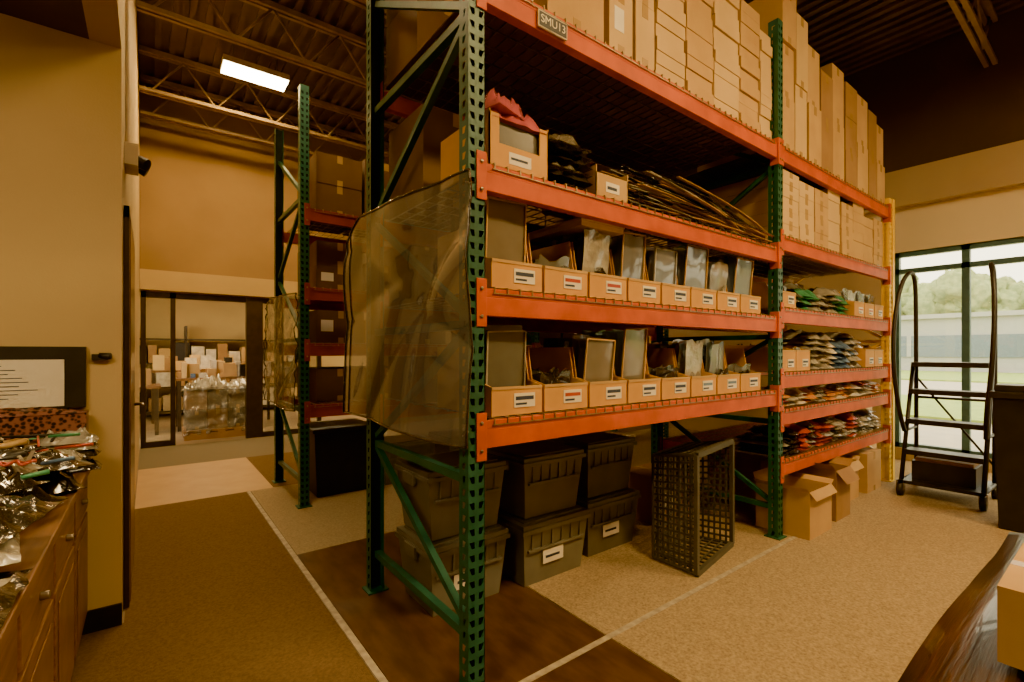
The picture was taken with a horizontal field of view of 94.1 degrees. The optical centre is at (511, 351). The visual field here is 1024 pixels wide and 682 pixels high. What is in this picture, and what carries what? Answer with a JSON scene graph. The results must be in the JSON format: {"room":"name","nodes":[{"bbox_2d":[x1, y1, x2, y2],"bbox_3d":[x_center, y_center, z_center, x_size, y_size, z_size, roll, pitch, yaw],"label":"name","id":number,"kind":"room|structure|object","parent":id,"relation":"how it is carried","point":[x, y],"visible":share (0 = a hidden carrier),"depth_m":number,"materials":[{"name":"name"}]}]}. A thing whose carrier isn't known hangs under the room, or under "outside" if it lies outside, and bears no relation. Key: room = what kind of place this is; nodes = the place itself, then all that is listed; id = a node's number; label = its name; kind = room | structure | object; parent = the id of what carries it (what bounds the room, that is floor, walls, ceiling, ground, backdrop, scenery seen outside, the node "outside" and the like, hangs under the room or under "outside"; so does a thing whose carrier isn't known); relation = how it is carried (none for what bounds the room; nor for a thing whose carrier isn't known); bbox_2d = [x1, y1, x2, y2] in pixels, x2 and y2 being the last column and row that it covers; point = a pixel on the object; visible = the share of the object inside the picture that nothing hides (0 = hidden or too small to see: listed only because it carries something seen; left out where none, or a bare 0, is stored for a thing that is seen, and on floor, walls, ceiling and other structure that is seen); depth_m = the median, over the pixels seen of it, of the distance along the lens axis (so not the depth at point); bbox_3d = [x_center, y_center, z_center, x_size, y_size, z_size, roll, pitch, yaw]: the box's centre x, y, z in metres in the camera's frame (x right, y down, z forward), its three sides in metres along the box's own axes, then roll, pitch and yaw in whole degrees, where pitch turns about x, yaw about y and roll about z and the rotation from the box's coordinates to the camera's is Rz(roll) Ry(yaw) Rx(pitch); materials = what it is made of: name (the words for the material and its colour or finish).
{"room":"warehouse","nodes":[
{"label":"warehouse","id":0,"kind":"room"},
{"bbox_2d":[0,0,88,38],"bbox_3d":[-1.433,-1.550,-1.610,3.770,0.100,7.170,0,0,-37],"label":"ceiling","id":1,"kind":"structure","parent":0,"point":[67,16],"depth_m":2.11,"materials":[{"name":"paint"}]},
{"bbox_2d":[0,13,122,614],"bbox_3d":[-3.518,-0.075,1.232,3.890,2.850,0.120,0,0,-37],"label":"wall","id":2,"kind":"structure","parent":0,"point":[61,93],"depth_m":2.25,"materials":[{"name":"beige paint"}]},
{"bbox_2d":[0,346,85,408],"bbox_3d":[-2.308,0.242,2.053,0.710,0.535,0.030,0,0,-37],"label":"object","id":3,"kind":"object","parent":2,"relation":"attached to","point":[30,376],"visible":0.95,"depth_m":2.17,"materials":[{"name":"black plastic"}]},
{"bbox_2d":[82,602,121,634],"bbox_3d":[-2.242,1.292,2.117,0.792,0.104,0.015,0,0,-37],"label":"baseboard","id":4,"kind":"structure","parent":2,"relation":"attached to","point":[106,617],"depth_m":2.31,"materials":[{"name":"black plastic"}]},
{"bbox_2d":[82,0,139,605],"bbox_3d":[-1.467,-1.200,1.649,0.120,5.100,12.400,0,0,-37],"label":"wall","id":5,"kind":"structure","parent":0,"point":[105,19],"depth_m":3.48,"materials":[{"name":"beige paint"}]},
{"bbox_2d":[124,205,144,607],"bbox_3d":[-2.304,0.287,2.922,0.084,2.114,1.000,0,0,-37],"label":"door","id":6,"kind":"structure","parent":5,"relation":"in","point":[127,217],"depth_m":2.51,"materials":[{"name":"metal"}]},
{"bbox_2d":[130,220,134,600],"bbox_3d":[-2.326,0.315,2.905,0.028,2.050,0.880,0,0,-37],"label":"door leaf","id":7,"kind":"structure","parent":6,"relation":"attached to","point":[132,247],"depth_m":2.83,"materials":[{"name":"brown wood"}]},
{"bbox_2d":[124,0,150,175],"bbox_3d":[-2.128,-2.385,2.716,0.119,2.729,0.200,0,0,-37],"label":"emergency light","id":8,"kind":"object","parent":5,"relation":"attached to","point":[135,164],"visible":1,"depth_m":2.68,"materials":[{"name":"white paint"}]},
{"bbox_2d":[146,298,343,414],"bbox_3d":[-6.382,-0.150,11.289,11.500,3.000,0.100,0,0,-37],"label":"wall","id":9,"kind":"structure","parent":0,"point":[202,319],"depth_m":10.74,"materials":[{"name":"beige paint"}]},
{"bbox_2d":[140,84,388,298],"bbox_3d":[-2.187,-1.200,8.983,7.610,5.100,0.150,0,0,-37],"label":"wall","id":10,"kind":"structure","parent":0,"point":[207,198],"depth_m":7.14,"materials":[{"name":"beige paint"}]},
{"bbox_2d":[140,269,297,296],"bbox_3d":[-3.837,-1.010,7.603,3.308,0.280,0.050,0,0,-37],"label":"trim header","id":11,"kind":"object","parent":10,"relation":"attached to","point":[160,280],"visible":0.57,"depth_m":7.07,"materials":[{"name":"beige paint"}]},
{"bbox_2d":[140,291,368,448],"bbox_3d":[-3.879,0.250,7.665,3.300,2.200,0.100,0,0,-37],"label":"door frame","id":12,"kind":"structure","parent":10,"relation":"in","point":[253,306],"depth_m":7.41,"materials":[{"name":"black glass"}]},
{"bbox_2d":[246,425,650,486],"bbox_3d":[-0.325,1.347,7.352,6.420,0.006,1.700,0,0,-37],"label":"floor strip","id":13,"kind":"object","parent":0,"point":[264,464],"visible":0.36,"depth_m":5.75,"materials":[{"name":"brown carpet"}]},
{"bbox_2d":[297,531,678,681],"bbox_3d":[0.880,1.347,0.908,0.940,0.006,6.380,0,0,-37],"label":"floor","id":14,"kind":"structure","parent":0,"point":[526,632],"depth_m":2.28,"materials":[{"name":"brown wood"}]},
{"bbox_2d":[395,523,509,616],"bbox_3d":[-0.340,1.160,2.668,0.512,0.368,0.420,0,0,-37],"label":"storage tote","id":15,"kind":"object","parent":14,"relation":"on","point":[415,560],"visible":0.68,"depth_m":2.53,"materials":[{"name":"grey plastic"}]},
{"bbox_2d":[393,450,507,540],"bbox_3d":[-0.352,0.785,2.684,0.512,0.368,0.420,0,0,-37],"label":"storage tote","id":16,"kind":"object","parent":15,"relation":"on","point":[434,496],"visible":0.69,"depth_m":2.51,"materials":[{"name":"grey plastic"}]},
{"bbox_2d":[122,407,990,681],"bbox_3d":[-1.250,1.410,4.702,11.700,0.120,17.000,0,0,-37],"label":"floor","id":17,"kind":"structure","parent":0,"point":[292,417],"depth_m":8.41,"materials":[{"name":"concrete"}]},
{"bbox_2d":[71,623,123,681],"bbox_3d":[-1.647,1.347,-1.221,3.900,0.006,6.050,0,0,-37],"label":"carpet","id":18,"kind":"object","parent":17,"relation":"on","point":[98,659],"visible":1,"depth_m":2.10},
{"bbox_2d":[0,470,90,681],"bbox_3d":[-1.688,0.932,1.245,0.758,0.824,2.065,0,0,-37],"label":"base cabinet","id":19,"kind":"object","parent":18,"relation":"on","point":[41,633],"visible":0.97,"depth_m":1.41,"materials":[{"name":"brown wood"}]},
{"bbox_2d":[0,407,88,446],"bbox_3d":[-2.225,0.380,2.035,0.628,0.276,0.107,0,0,-37],"label":"box","id":20,"kind":"object","parent":19,"relation":"on","point":[36,420],"visible":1,"depth_m":2.10,"materials":[{"name":"brown cardboard"}]},
{"bbox_2d":[0,432,93,629],"bbox_3d":[-1.545,0.396,1.251,0.607,0.239,1.764,0,0,-35],"label":"bags","id":21,"kind":"object","parent":19,"relation":"on","point":[30,475],"visible":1,"depth_m":1.38,"materials":[{"name":"silver plastic"}]},
{"bbox_2d":[36,427,101,471],"bbox_3d":[-2.091,0.402,1.980,0.596,0.227,0.152,0,0,-37],"label":"bags","id":22,"kind":"object","parent":19,"relation":"on","point":[85,437],"visible":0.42,"depth_m":2.08},
{"bbox_2d":[151,369,200,423],"bbox_3d":[-6.322,0.850,9.640,1.600,1.000,0.600,0,0,-37],"label":"work table","id":23,"kind":"object","parent":17,"relation":"on","point":[153,372],"visible":0.41,"depth_m":8.98,"materials":[{"name":"brown wood"}]},
{"bbox_2d":[153,355,233,369],"bbox_3d":[-6.367,0.202,9.574,1.348,0.290,0.487,0,0,-37],"label":"clutter","id":24,"kind":"object","parent":23,"relation":"on","point":[159,362],"visible":0.53,"depth_m":9.38,"materials":[{"name":"cardboard"}]},
{"bbox_2d":[135,457,272,508],"bbox_3d":[-3.311,1.347,5.083,1.080,0.006,1.700,0,0,-37],"label":"floor","id":25,"kind":"structure","parent":17,"relation":"on","point":[187,482],"depth_m":4.95,"materials":[{"name":"tile"}]},
{"bbox_2d":[181,373,244,440],"bbox_3d":[-4.779,0.841,7.729,0.988,1.019,0.709,0,0,-37],"label":"pallet","id":26,"kind":"object","parent":17,"relation":"on","point":[214,407],"visible":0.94,"depth_m":7.49,"materials":[{"name":"plastic"}]},
{"bbox_2d":[146,326,299,413],"bbox_3d":[-6.578,0.400,10.638,3.600,1.900,0.500,0,0,-37],"label":"shelving unit","id":27,"kind":"object","parent":17,"relation":"on","point":[183,350],"visible":0.18,"depth_m":10.09,"materials":[{"name":"cardboard"}]},
{"bbox_2d":[176,376,269,431],"bbox_3d":[-5.256,0.900,8.816,1.600,0.900,0.800,0,0,-37],"label":"work table","id":28,"kind":"object","parent":17,"relation":"on","point":[178,380],"visible":0.44,"depth_m":8.21,"materials":[{"name":"brown wood"}]},
{"bbox_2d":[176,360,264,377],"bbox_3d":[-5.229,0.298,8.733,1.483,0.299,0.456,0,0,-37],"label":"clutter","id":29,"kind":"object","parent":28,"relation":"on","point":[237,368],"visible":0.62,"depth_m":8.55,"materials":[{"name":"brown cardboard"}]},
{"bbox_2d":[119,492,376,681],"bbox_3d":[-0.411,1.347,1.069,0.840,0.006,8.200,0,0,-37],"label":"walkway","id":30,"kind":"object","parent":17,"relation":"on","point":[217,596],"visible":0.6,"depth_m":2.49,"materials":[{"name":"carpet"}]},
{"bbox_2d":[247,491,387,681],"bbox_3d":[-0.061,1.347,1.336,0.030,0.007,8.200,0,0,-37],"label":"tape strip","id":31,"kind":"object","parent":17,"relation":"on","point":[362,652],"visible":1,"depth_m":2.53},
{"bbox_2d":[138,411,559,469],"bbox_3d":[-1.723,1.347,8.299,7.500,0.006,1.500,0,0,-37],"label":"carpet","id":32,"kind":"object","parent":17,"relation":"on","point":[165,456],"visible":0.36,"depth_m":6.44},
{"bbox_2d":[251,427,739,554],"bbox_3d":[0.660,1.347,5.890,6.620,0.006,1.820,0,0,-37],"label":"carpet","id":33,"kind":"object","parent":17,"relation":"on","point":[331,520],"visible":0.36,"depth_m":4.02,"materials":[{"name":"carpet"}]},
{"bbox_2d":[297,418,368,496],"bbox_3d":[-1.745,1.027,4.734,0.590,0.634,0.590,0,0,-37],"label":"storage tote","id":34,"kind":"object","parent":33,"relation":"on","point":[337,448],"visible":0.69,"depth_m":4.51,"materials":[{"name":"black plastic"}]},
{"bbox_2d":[384,434,434,484],"bbox_3d":[-1.198,1.135,5.119,0.612,0.418,0.500,0,0,-37],"label":"storage tote","id":35,"kind":"object","parent":33,"relation":"on","point":[418,446],"visible":0.41,"depth_m":4.98,"materials":[{"name":"grey plastic"}]},
{"bbox_2d":[272,84,668,508],"bbox_3d":[-0.034,-0.483,6.135,5.346,3.654,1.110,0,0,-37],"label":"rack","id":36,"kind":"object","parent":33,"relation":"on","point":[311,298],"visible":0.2,"depth_m":4.22,"materials":[{"name":"metal"}]},
{"bbox_2d":[263,293,299,411],"bbox_3d":[-2.211,-0.013,4.507,0.096,1.064,1.204,0,0,-41],"label":"sheet","id":37,"kind":"object","parent":36,"relation":"attached to","point":[280,344],"visible":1,"depth_m":4.35,"materials":[{"name":"plastic"}]},
{"bbox_2d":[297,366,343,401],"bbox_3d":[-1.095,0.306,5.274,2.228,0.300,0.711,0,0,-37],"label":"cartons","id":38,"kind":"object","parent":36,"relation":"on","point":[325,383],"visible":0.2,"depth_m":4.41},
{"bbox_2d":[299,240,345,289],"bbox_3d":[-1.093,-0.854,5.272,2.230,0.560,0.711,0,0,-37],"label":"cartons","id":39,"kind":"object","parent":36,"relation":"on","point":[326,259],"visible":0.16,"depth_m":4.39,"materials":[{"name":"brown cardboard"}]},
{"bbox_2d":[299,310,346,342],"bbox_3d":[-1.099,-0.234,5.272,2.221,0.300,0.713,0,0,-37],"label":"cartons","id":40,"kind":"object","parent":36,"relation":"on","point":[325,326],"visible":0.24,"depth_m":4.40,"materials":[{"name":"brown cardboard"}]},
{"bbox_2d":[297,151,388,235],"bbox_3d":[-1.100,-1.594,5.269,2.215,0.660,0.705,0,0,-37],"label":"cartons","id":41,"kind":"object","parent":36,"relation":"on","point":[336,183],"visible":0.16,"depth_m":4.46},
{"bbox_2d":[527,455,1018,681],"bbox_3d":[3.539,1.347,2.929,5.720,0.006,6.380,0,0,-37],"label":"carpet","id":42,"kind":"object","parent":17,"relation":"on","point":[855,601],"visible":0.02,"depth_m":2.68,"materials":[{"name":"carpet"}]},
{"bbox_2d":[497,505,590,586],"bbox_3d":[0.146,1.160,2.987,0.552,0.368,0.420,0,0,-37],"label":"storage tote","id":43,"kind":"object","parent":42,"relation":"on","point":[542,547],"visible":0.82,"depth_m":2.81,"materials":[{"name":"grey plastic"}]},
{"bbox_2d":[487,440,585,519],"bbox_3d":[0.134,0.785,3.003,0.512,0.368,0.420,0,0,-37],"label":"storage tote","id":44,"kind":"object","parent":43,"relation":"on","point":[541,477],"visible":0.88,"depth_m":2.85,"materials":[{"name":"grey plastic"}]},
{"bbox_2d":[576,487,640,556],"bbox_3d":[0.572,1.160,3.386,0.552,0.368,0.420,0,0,-37],"label":"storage tote","id":45,"kind":"object","parent":42,"relation":"on","point":[611,522],"visible":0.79,"depth_m":3.21,"materials":[{"name":"grey plastic"}]},
{"bbox_2d":[546,432,636,497],"bbox_3d":[0.559,0.785,3.402,0.512,0.368,0.420,0,0,-37],"label":"storage tote","id":46,"kind":"object","parent":45,"relation":"on","point":[606,466],"visible":0.76,"depth_m":3.25,"materials":[{"name":"grey plastic"}]},
{"bbox_2d":[362,0,894,681],"bbox_3d":[1.591,-0.528,3.866,5.288,3.744,1.130,0,0,-37],"label":"rack","id":47,"kind":"object","parent":42,"relation":"on","point":[536,312],"visible":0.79,"depth_m":2.70,"materials":[{"name":"metal"}]},
{"bbox_2d":[343,168,474,448],"bbox_3d":[-0.578,-0.177,2.321,0.088,1.114,1.347,0,0,-41],"label":"sheet","id":48,"kind":"object","parent":47,"relation":"attached to","point":[409,347],"visible":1,"depth_m":2.12,"materials":[{"name":"plastic"}]},
{"bbox_2d":[441,88,547,198],"bbox_3d":[-0.092,-0.958,2.182,0.347,0.388,0.426,0,0,-37],"label":"bin","id":49,"kind":"object","parent":47,"relation":"on","point":[514,140],"visible":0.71,"depth_m":2.05,"materials":[{"name":"cardboard"}]},
{"bbox_2d":[485,324,541,416],"bbox_3d":[-0.113,0.067,2.216,0.272,0.398,0.465,0,0,-37],"label":"bin","id":50,"kind":"object","parent":47,"relation":"on","point":[509,390],"visible":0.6,"depth_m":2.06,"materials":[{"name":"cardboard"}]},
{"bbox_2d":[485,196,541,292],"bbox_3d":[-0.113,-0.462,2.216,0.272,0.396,0.465,0,0,-37],"label":"bin","id":51,"kind":"object","parent":47,"relation":"on","point":[507,265],"visible":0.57,"depth_m":2.05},
{"bbox_2d":[389,103,666,247],"bbox_3d":[0.237,-1.024,3.221,2.065,0.520,0.452,0,0,-37],"label":"cartons","id":52,"kind":"object","parent":47,"relation":"on","point":[422,168],"visible":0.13,"depth_m":2.51},
{"bbox_2d":[514,133,592,209],"bbox_3d":[0.185,-0.927,2.365,0.275,0.321,0.356,0,0,-37],"label":"plastic bags","id":53,"kind":"object","parent":47,"relation":"on","point":[567,160],"visible":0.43,"depth_m":2.24},
{"bbox_2d":[526,347,587,411],"bbox_3d":[0.116,0.121,2.390,0.272,0.290,0.465,0,0,-37],"label":"bin","id":54,"kind":"object","parent":47,"relation":"on","point":[550,367],"visible":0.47,"depth_m":2.26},
{"bbox_2d":[526,233,587,296],"bbox_3d":[0.116,-0.409,2.390,0.272,0.290,0.465,0,0,-37],"label":"bin","id":55,"kind":"object","parent":47,"relation":"on","point":[559,276],"visible":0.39,"depth_m":2.23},
{"bbox_2d":[385,0,748,178],"bbox_3d":[0.571,-1.517,3.091,2.490,0.006,1.030,0,0,-37],"label":"deck","id":56,"kind":"object","parent":47,"relation":"on","point":[496,23],"visible":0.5,"depth_m":2.87,"materials":[{"name":"metal"}]},
{"bbox_2d":[386,0,458,85],"bbox_3d":[0.341,-1.861,3.308,2.377,0.680,0.411,0,0,-37],"label":"cartons","id":57,"kind":"object","parent":56,"relation":"on","point":[407,31],"visible":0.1,"depth_m":2.54},
{"bbox_2d":[533,0,771,138],"bbox_3d":[0.845,-2.062,3.020,2.154,1.082,0.584,0,0,-37],"label":"cartons","id":58,"kind":"object","parent":56,"relation":"on","point":[718,50],"visible":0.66,"depth_m":2.87,"materials":[{"name":"cardboard"}]},
{"bbox_2d":[543,335,626,406],"bbox_3d":[0.346,0.089,2.564,0.272,0.354,0.465,0,0,-37],"label":"bin","id":59,"kind":"object","parent":47,"relation":"on","point":[592,358],"visible":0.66,"depth_m":2.41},
{"bbox_2d":[542,164,627,219],"bbox_3d":[0.385,-0.866,2.551,0.240,0.205,0.403,0,0,-37],"label":"carton","id":60,"kind":"object","parent":47,"relation":"on","point":[603,184],"visible":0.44,"depth_m":2.38,"materials":[{"name":"cardboard"}]},
{"bbox_2d":[545,229,626,300],"bbox_3d":[0.346,-0.446,2.564,0.272,0.364,0.465,0,0,-37],"label":"bin","id":61,"kind":"object","parent":47,"relation":"on","point":[590,253],"visible":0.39,"depth_m":2.40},
{"bbox_2d":[529,217,624,243],"bbox_3d":[0.335,-0.634,2.559,0.320,0.040,0.420,0,0,-37],"label":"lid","id":62,"kind":"object","parent":61,"relation":"on","point":[575,227],"visible":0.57,"depth_m":2.45,"materials":[{"name":"cardboard"}]},
{"bbox_2d":[582,328,660,402],"bbox_3d":[0.575,0.066,2.739,0.272,0.401,0.465,0,0,-37],"label":"bin","id":63,"kind":"object","parent":47,"relation":"on","point":[631,344],"visible":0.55,"depth_m":2.58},
{"bbox_2d":[609,232,660,303],"bbox_3d":[0.575,-0.463,2.739,0.272,0.398,0.465,0,0,-37],"label":"bin","id":64,"kind":"object","parent":47,"relation":"on","point":[626,251],"visible":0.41,"depth_m":2.58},
{"bbox_2d":[645,246,689,306],"bbox_3d":[0.804,-0.447,2.913,0.272,0.365,0.465,0,0,-37],"label":"bin","id":65,"kind":"object","parent":47,"relation":"on","point":[660,263],"visible":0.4,"depth_m":2.75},
{"bbox_2d":[646,348,689,399],"bbox_3d":[0.804,0.121,2.913,0.272,0.290,0.465,0,0,-37],"label":"bin","id":66,"kind":"object","parent":47,"relation":"on","point":[660,363],"visible":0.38,"depth_m":2.78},
{"bbox_2d":[647,339,716,396],"bbox_3d":[1.034,0.091,3.087,0.272,0.350,0.465,0,0,-37],"label":"bin","id":67,"kind":"object","parent":47,"relation":"on","point":[687,354],"visible":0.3,"depth_m":2.94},
{"bbox_2d":[600,165,773,251],"bbox_3d":[1.124,-0.915,3.110,1.556,0.292,0.582,0,0,-37],"label":"bundle","id":68,"kind":"object","parent":47,"relation":"on","point":[667,196],"visible":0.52,"depth_m":2.83,"materials":[{"name":"brown wood"}]},
{"bbox_2d":[663,244,716,309],"bbox_3d":[1.034,-0.461,3.087,0.272,0.394,0.465,0,0,-37],"label":"bin","id":69,"kind":"object","parent":47,"relation":"on","point":[692,263],"visible":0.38,"depth_m":2.94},
{"bbox_2d":[671,339,739,393],"bbox_3d":[1.263,0.088,3.262,0.272,0.357,0.465,0,0,-37],"label":"bin","id":70,"kind":"object","parent":47,"relation":"on","point":[713,362],"visible":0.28,"depth_m":3.10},
{"bbox_2d":[706,262,739,311],"bbox_3d":[1.263,-0.447,3.262,0.272,0.366,0.465,0,0,-37],"label":"bin","id":71,"kind":"object","parent":47,"relation":"on","point":[717,275],"visible":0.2,"depth_m":3.09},
{"bbox_2d":[708,256,760,313],"bbox_3d":[1.492,-0.463,3.436,0.272,0.397,0.465,0,0,-37],"label":"bin","id":72,"kind":"object","parent":47,"relation":"on","point":[740,270],"visible":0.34,"depth_m":3.29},
{"bbox_2d":[724,349,760,391],"bbox_3d":[1.492,0.121,3.436,0.272,0.290,0.465,0,0,-37],"label":"bin","id":73,"kind":"object","parent":47,"relation":"on","point":[734,359],"visible":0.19,"depth_m":3.30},
{"bbox_2d":[724,344,795,371],"bbox_3d":[1.952,0.036,3.786,0.250,0.220,0.465,0,0,-37],"label":"bin","id":74,"kind":"object","parent":47,"relation":"on","point":[758,360],"visible":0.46,"depth_m":3.65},
{"bbox_2d":[673,153,865,209],"bbox_3d":[2.613,-1.517,4.643,2.400,0.006,1.030,0,0,-37],"label":"board","id":75,"kind":"object","parent":47,"relation":"on","point":[739,159],"visible":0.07,"depth_m":4.05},
{"bbox_2d":[697,0,884,203],"bbox_3d":[2.732,-2.122,4.520,2.376,1.201,0.702,0,0,-37],"label":"cartons","id":76,"kind":"object","parent":75,"relation":"on","point":[826,122],"visible":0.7,"depth_m":3.99,"materials":[{"name":"cardboard"}]},
{"bbox_2d":[708,169,882,275],"bbox_3d":[2.751,-1.134,4.489,2.303,0.540,0.613,0,0,-37],"label":"cartons","id":77,"kind":"object","parent":47,"relation":"on","point":[812,215],"visible":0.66,"depth_m":3.95,"materials":[{"name":"cardboard"}]},
{"bbox_2d":[735,408,880,455],"bbox_3d":[2.799,0.665,4.387,2.302,0.238,0.418,0,0,-37],"label":"stack","id":78,"kind":"object","parent":47,"relation":"on","point":[803,435],"visible":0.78,"depth_m":3.97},
{"bbox_2d":[783,281,848,314],"bbox_3d":[2.592,-0.466,4.231,1.163,0.260,0.405,0,0,-37],"label":"stack","id":79,"kind":"object","parent":47,"relation":"on","point":[817,299],"visible":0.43,"depth_m":4.11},
{"bbox_2d":[772,329,861,368],"bbox_3d":[2.829,-0.029,4.415,1.155,0.347,0.414,0,0,-37],"label":"stack","id":80,"kind":"object","parent":47,"relation":"on","point":[828,350],"visible":0.79,"depth_m":4.16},
{"bbox_2d":[760,380,880,406],"bbox_3d":[2.796,0.339,4.384,2.312,0.150,0.410,0,0,-37],"label":"stack","id":81,"kind":"object","parent":47,"relation":"on","point":[831,391],"visible":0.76,"depth_m":4.17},
{"bbox_2d":[519,536,796,681],"bbox_3d":[1.153,1.343,2.779,3.600,0.002,0.030,0,0,-37],"label":"tape strip","id":82,"kind":"object","parent":42,"relation":"on","point":[605,638],"visible":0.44,"depth_m":2.39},
{"bbox_2d":[628,463,688,526],"bbox_3d":[1.175,1.157,3.907,0.396,0.373,0.398,0,0,-37],"label":"carton","id":83,"kind":"object","parent":42,"relation":"on","point":[640,478],"visible":0.14,"depth_m":3.78,"materials":[{"name":"brown cardboard"}]},
{"bbox_2d":[652,439,734,577],"bbox_3d":[1.203,0.972,3.176,0.323,0.742,0.654,0,0,43],"label":"plastic crate","id":84,"kind":"object","parent":42,"relation":"on","point":[680,453],"visible":1,"depth_m":3.08,"materials":[{"name":"plastic"}]},
{"bbox_2d":[710,447,785,498],"bbox_3d":[2.221,1.147,4.514,0.496,0.393,0.497,0,0,-37],"label":"carton","id":85,"kind":"object","parent":42,"relation":"on","point":[746,464],"visible":0.16,"depth_m":4.30,"materials":[{"name":"brown cardboard"}]},
{"bbox_2d":[753,467,836,540],"bbox_3d":[2.166,1.139,3.655,0.491,0.410,0.443,0,0,-37],"label":"carton","id":86,"kind":"object","parent":42,"relation":"on","point":[807,499],"visible":0.68,"depth_m":3.52,"materials":[{"name":"cardboard"}]},
{"bbox_2d":[788,451,859,521],"bbox_3d":[2.588,1.084,3.973,0.456,0.520,0.438,0,0,-37],"label":"carton","id":87,"kind":"object","parent":42,"relation":"on","point":[839,469],"visible":0.46,"depth_m":3.85,"materials":[{"name":"brown cardboard"}]},
{"bbox_2d":[816,443,880,493],"bbox_3d":[3.398,1.157,4.817,0.396,0.373,0.437,0,0,-37],"label":"carton","id":88,"kind":"object","parent":42,"relation":"on","point":[870,458],"visible":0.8,"depth_m":4.59,"materials":[{"name":"cardboard"}]},
{"bbox_2d":[891,262,997,510],"bbox_3d":[4.040,0.273,4.427,0.670,2.143,0.718,0,0,-37],"label":"step ladder","id":89,"kind":"object","parent":42,"relation":"on","point":[963,473],"visible":0.97,"depth_m":4.35,"materials":[{"name":"black metal"}]},
{"bbox_2d":[898,532,1023,681],"bbox_3d":[2.067,1.128,1.525,2.235,0.432,0.974,0,0,-37],"label":"table","id":90,"kind":"object","parent":42,"relation":"on","point":[961,646],"visible":0.74,"depth_m":1.55,"materials":[{"name":"laminate"}]},
{"bbox_2d":[997,543,1023,670],"bbox_3d":[1.754,0.780,1.320,0.506,0.219,0.517,0,0,-37],"label":"carton","id":91,"kind":"object","parent":90,"relation":"on","point":[1010,589],"visible":1,"depth_m":1.36,"materials":[{"name":"cardboard"}]},
{"bbox_2d":[988,383,1023,532],"bbox_3d":[3.896,0.797,3.583,0.340,1.094,0.410,0,0,-37],"label":"waste bin","id":92,"kind":"object","parent":42,"relation":"on","point":[1008,399],"visible":1,"depth_m":3.58,"materials":[{"name":"black plastic"}]},
{"bbox_2d":[137,0,1023,150],"bbox_3d":[1.627,-3.780,4.032,7.930,0.140,12.650,0,0,-37],"label":"ceiling","id":93,"kind":"structure","parent":0,"point":[854,36],"depth_m":5.67,"materials":[{"name":"metal"}]},
{"bbox_2d":[220,53,289,91],"bbox_3d":[-3.166,-3.559,5.884,0.720,0.342,0.320,0,0,-37],"label":"fluorescent light fixture","id":94,"kind":"object","parent":93,"relation":"hanging from","point":[230,65],"visible":0.91,"depth_m":5.83,"materials":[{"name":"white paint"}]},
{"bbox_2d":[140,73,388,164],"bbox_3d":[-1.976,-3.445,8.672,7.550,0.530,0.110,0,0,-37],"label":"joist","id":95,"kind":"object","parent":93,"relation":"attached to","point":[176,87],"visible":0.38,"depth_m":7.01,"materials":[{"name":"paint"}]},
{"bbox_2d":[139,44,399,156],"bbox_3d":[-1.522,-3.445,8.075,7.550,0.530,0.110,0,0,-37],"label":"joist","id":96,"kind":"object","parent":93,"relation":"attached to","point":[189,64],"visible":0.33,"depth_m":6.45,"materials":[{"name":"paint"}]},
{"bbox_2d":[136,0,618,170],"bbox_3d":[-0.463,-3.445,6.682,7.550,0.530,0.110,0,0,-37],"label":"joist","id":97,"kind":"object","parent":93,"relation":"attached to","point":[269,6],"visible":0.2,"depth_m":5.11,"materials":[{"name":"paint"}]},
{"bbox_2d":[947,0,997,67],"bbox_3d":[2.321,-3.445,3.020,7.550,0.530,0.110,0,0,-37],"label":"joist","id":98,"kind":"object","parent":93,"relation":"attached to","point":[986,12],"visible":1,"depth_m":4.90,"materials":[{"name":"paint"}]},
{"bbox_2d":[564,6,1023,472],"bbox_3d":[4.707,-1.200,6.341,0.230,5.100,12.400,0,0,-37],"label":"wall","id":99,"kind":"structure","parent":0,"point":[936,100],"depth_m":5.67,"materials":[{"name":"brown paint"}]},
{"bbox_2d":[864,140,1023,214],"bbox_3d":[4.672,-2.025,6.314,0.320,0.450,12.400,0,0,-37],"label":"wall band","id":100,"kind":"object","parent":99,"relation":"attached to","point":[1002,166],"visible":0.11,"depth_m":5.46,"materials":[{"name":"paint"}]},
{"bbox_2d":[895,236,1023,458],"bbox_3d":[6.420,-0.025,4.063,0.080,2.450,5.110,0,0,-37],"label":"window","id":101,"kind":"structure","parent":99,"relation":"in","point":[966,265],"depth_m":5.54,"materials":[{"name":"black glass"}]},
{"label":"outside","id":102,"kind":"structure","parent":0,"visible":0},
{"bbox_2d":[901,380,991,451],"bbox_3d":[50.834,1.450,38.636,112.300,0.100,160.000,0,0,-37],"label":"ground","id":103,"kind":"structure","parent":102,"point":[928,435],"depth_m":8.29,"materials":[{"name":"concrete"}]},
{"bbox_2d":[901,278,940,314],"bbox_3d":[47.266,-3.458,53.118,7.023,9.715,8.542,0,0,-37],"label":"tree","id":104,"kind":"object","parent":103,"relation":"on","point":[926,304],"visible":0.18,"depth_m":52.27,"materials":[{"name":"green plant"}]},
{"bbox_2d":[901,394,984,422],"bbox_3d":[12.738,1.375,9.682,6.000,0.050,80.000,0,0,-37],"label":"grass verge","id":105,"kind":"structure","parent":103,"relation":"on","point":[928,408],"depth_m":11.19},
{"bbox_2d":[901,370,1023,383],"bbox_3d":[29.298,1.365,22.268,13.600,0.070,120.000,0,0,-37],"label":"grass lawn","id":106,"kind":"structure","parent":103,"relation":"on","point":[947,376],"depth_m":25.85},
{"bbox_2d":[901,310,1023,372],"bbox_3d":[35.229,-0.625,39.336,16.300,4.050,100.400,0,0,-37],"label":"office building","id":107,"kind":"structure","parent":103,"relation":"on","point":[939,335],"depth_m":32.47,"materials":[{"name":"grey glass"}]},
{"bbox_2d":[931,269,1023,313],"bbox_3d":[48.086,-3.783,49.099,6.402,10.365,7.691,0,0,-37],"label":"tree","id":108,"kind":"object","parent":103,"relation":"on","point":[947,291],"visible":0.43,"depth_m":48.38,"materials":[{"name":"green plant"}]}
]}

